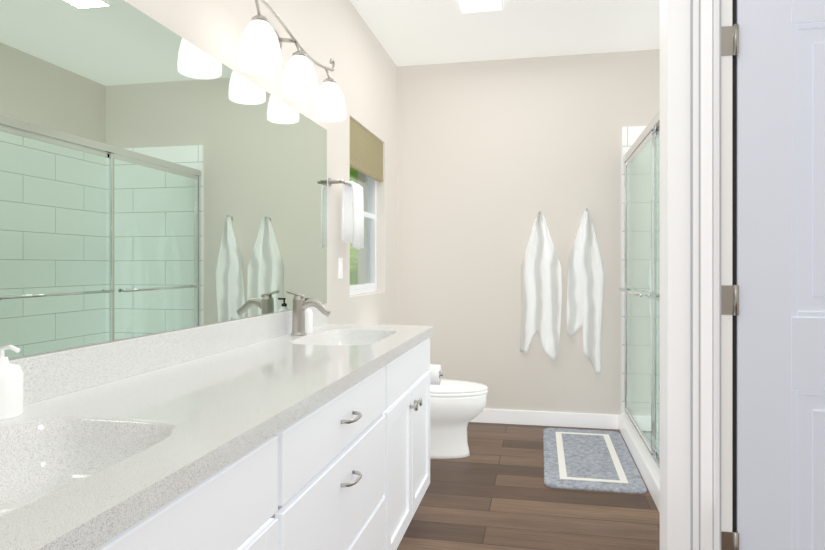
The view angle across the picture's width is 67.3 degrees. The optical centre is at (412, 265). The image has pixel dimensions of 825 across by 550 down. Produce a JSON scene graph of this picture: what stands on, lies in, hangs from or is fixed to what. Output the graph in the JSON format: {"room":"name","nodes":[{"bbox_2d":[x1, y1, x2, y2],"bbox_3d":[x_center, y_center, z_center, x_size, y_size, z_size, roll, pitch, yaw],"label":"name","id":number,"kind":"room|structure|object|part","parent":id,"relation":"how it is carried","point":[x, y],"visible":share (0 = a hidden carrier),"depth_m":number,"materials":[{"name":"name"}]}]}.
{"room":"bathroom","nodes":[
{"label":"bathroom","id":0,"kind":"room"},
{"bbox_2d":[11,0,396,358],"bbox_3d":[-0.793,-0.185,2.056,0.200,2.740,6.110,0,0,12],"label":"wall","id":1,"kind":"structure","parent":0,"point":[363,74],"depth_m":3.44,"materials":[{"name":"grey paint"}]},
{"bbox_2d":[0,0,326,358],"bbox_3d":[-0.726,-0.256,1.854,0.006,0.898,2.780,0,0,12],"label":"mirror","id":2,"kind":"object","parent":1,"relation":"attached to","point":[156,177],"visible":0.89,"depth_m":1.70,"materials":[{"name":"clear glass"}]},
{"bbox_2d":[238,0,345,121],"bbox_3d":[-0.486,-0.848,2.550,0.200,0.314,0.984,0,0,12],"label":"sconce","id":3,"kind":"object","parent":1,"relation":"attached to","point":[260,47],"visible":1,"depth_m":2.48,"materials":[{"name":"white glass"}]},
{"bbox_2d":[338,258,342,278],"bbox_3d":[-0.399,0.013,3.451,0.009,0.115,0.070,0,0,12],"label":"light switch","id":4,"kind":"object","parent":1,"relation":"attached to","point":[340,268],"visible":1,"depth_m":3.43,"materials":[{"name":"white plastic"}]},
{"bbox_2d":[328,178,363,248],"bbox_3d":[-0.354,-0.284,3.421,0.109,0.381,0.354,0,0,12],"label":"towel rail","id":5,"kind":"object","parent":1,"relation":"attached to","point":[352,227],"visible":1,"depth_m":3.43,"materials":[{"name":"white fabric"}]},
{"bbox_2d":[341,180,363,248],"bbox_3d":[-0.331,-0.284,3.467,0.082,0.381,0.193,0,0,12],"label":"towel","id":6,"kind":"object","parent":5,"relation":"hanging from","point":[352,224],"depth_m":3.43,"materials":[{"name":"white fabric"}]},
{"bbox_2d":[350,167,375,294],"bbox_3d":[-0.367,-0.350,4.057,0.059,1.066,0.836,0,0,12],"label":"window","id":7,"kind":"structure","parent":1,"relation":"in","point":[370,285],"depth_m":4.37,"materials":[{"name":"white plastic"}]},
{"bbox_2d":[350,118,382,181],"bbox_3d":[-0.309,-0.743,4.045,0.036,0.279,0.828,0,0,12],"label":"window shade","id":8,"kind":"object","parent":1,"relation":"attached to","point":[366,152],"visible":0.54,"depth_m":4.00,"materials":[{"name":"beige fabric"}]},
{"bbox_2d":[350,0,659,65],"bbox_3d":[0.554,-1.605,1.780,3.050,0.100,6.110,0,0,12],"label":"ceiling","id":9,"kind":"structure","parent":0,"point":[414,32],"depth_m":4.06,"materials":[{"name":"white paint"}]},
{"bbox_2d":[457,0,503,12],"bbox_3d":[0.395,-1.543,3.614,0.260,0.023,0.260,0,0,12],"label":"recessed light","id":10,"kind":"object","parent":9,"relation":"in","point":[469,6],"visible":1,"depth_m":3.65,"materials":[{"name":"white"}]},
{"bbox_2d":[397,422,659,549],"bbox_3d":[0.554,1.235,1.780,3.050,0.100,6.110,0,0,12],"label":"floor","id":11,"kind":"structure","parent":0,"point":[492,491],"depth_m":3.03,"materials":[{"name":"brown wood"}]},
{"bbox_2d":[0,290,442,549],"bbox_3d":[-0.423,0.645,1.822,0.612,1.081,2.840,0,0,12],"label":"bathroom vanity","id":12,"kind":"object","parent":11,"relation":"on","point":[302,424],"visible":1,"depth_m":1.37,"materials":[{"name":"white"}]},
{"bbox_2d":[0,344,23,420],"bbox_3d":[-0.802,0.224,1.214,0.076,0.141,0.072,0,0,12],"label":"soap dispenser","id":13,"kind":"object","parent":12,"relation":"on","point":[11,374],"depth_m":1.20,"materials":[{"name":"white plastic"}]},
{"bbox_2d":[300,298,312,332],"bbox_3d":[-0.476,0.220,2.788,0.058,0.150,0.056,0,0,12],"label":"soap bottle","id":14,"kind":"object","parent":12,"relation":"on","point":[308,312],"depth_m":2.77,"materials":[{"name":"white plastic"}]},
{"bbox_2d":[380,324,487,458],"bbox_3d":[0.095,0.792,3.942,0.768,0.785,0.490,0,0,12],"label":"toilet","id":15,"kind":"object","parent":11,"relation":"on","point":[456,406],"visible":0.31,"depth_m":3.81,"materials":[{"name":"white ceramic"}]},
{"bbox_2d":[543,428,646,493],"bbox_3d":[1.084,1.176,3.851,0.530,0.017,1.200,0,0,12],"label":"bath mat","id":16,"kind":"object","parent":11,"relation":"on","point":[590,460],"visible":1,"depth_m":3.68,"materials":[{"name":"grey fabric"}]},
{"bbox_2d":[619,109,659,512],"bbox_3d":[1.733,0.196,3.365,0.944,1.978,2.096,0,0,12],"label":"shower enclosure","id":17,"kind":"object","parent":11,"relation":"on","point":[639,426],"visible":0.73,"depth_m":3.70,"materials":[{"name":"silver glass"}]},
{"bbox_3d":[1.427,0.145,3.926,0.006,1.752,1.041,0,0,12],"label":"glass","id":18,"kind":"part","parent":17,"relation":"part of","materials":[{"name":"clear glass"}]},
{"bbox_3d":[1.224,0.145,2.957,0.068,1.776,1.035,0,0,12],"label":"frame","id":19,"kind":"part","parent":17,"relation":"part of","materials":[{"name":"silver metal"}]},
{"bbox_2d":[660,0,736,549],"bbox_3d":[0.913,0.135,1.982,0.206,2.100,0.148,0,0,12],"label":"door frame","id":20,"kind":"structure","parent":11,"relation":"on","point":[698,269],"depth_m":1.92,"materials":[{"name":"white wood"}]},
{"bbox_2d":[721,0,824,549],"bbox_3d":[1.372,0.154,1.846,0.873,2.038,0.052,0,0,12],"label":"door","id":21,"kind":"structure","parent":20,"relation":"attached to","point":[781,279],"depth_m":1.89,"materials":[{"name":"white paint"}]},
{"bbox_3d":[0.975,0.085,1.926,0.062,1.654,0.050,0,0,12],"label":"door jamb hinges","id":22,"kind":"part","parent":21,"relation":"part of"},
{"bbox_2d":[397,49,659,428],"bbox_3d":[1.271,-0.185,4.649,2.800,2.740,0.200,0,0,12],"label":"wall","id":23,"kind":"structure","parent":0,"point":[494,157],"depth_m":4.66,"materials":[{"name":"grey paint"}]},
{"bbox_2d":[520,211,561,359],"bbox_3d":[0.945,0.145,4.574,0.304,1.099,0.076,0,0,12],"label":"hanging towel","id":24,"kind":"object","parent":23,"relation":"hanging from","point":[541,282],"visible":1,"depth_m":4.57,"materials":[{"name":"white fabric"}]},
{"bbox_2d":[470,409,617,429],"bbox_3d":[0.692,1.133,4.659,1.635,0.105,0.012,0,0,12],"label":"baseboard","id":25,"kind":"structure","parent":23,"relation":"attached to","point":[566,419],"depth_m":4.59,"materials":[{"name":"white wood"}]},
{"bbox_2d":[566,208,603,373],"bbox_3d":[1.256,0.180,4.514,0.264,1.197,0.071,0,0,8],"label":"hanging towel","id":26,"kind":"object","parent":23,"relation":"hanging from","point":[585,282],"visible":1,"depth_m":4.50,"materials":[{"name":"white fabric"}]},
{"bbox_2d":[622,126,659,421],"bbox_3d":[1.964,0.090,4.396,0.909,2.190,0.015,0,0,12],"label":"shower tile","id":27,"kind":"structure","parent":23,"relation":"attached to","point":[630,135],"depth_m":4.48,"materials":[{"name":"white tile"}]},
{"label":"outside","id":28,"kind":"structure","parent":0,"visible":0},
{"bbox_2d":[350,168,357,284],"bbox_3d":[-1.182,-1.315,8.265,5.179,10.000,1.528,0,0,12],"label":"trees","id":29,"kind":"object","parent":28,"point":[351,248],"depth_m":8.30,"materials":[{"name":"green plant"}]}
]}

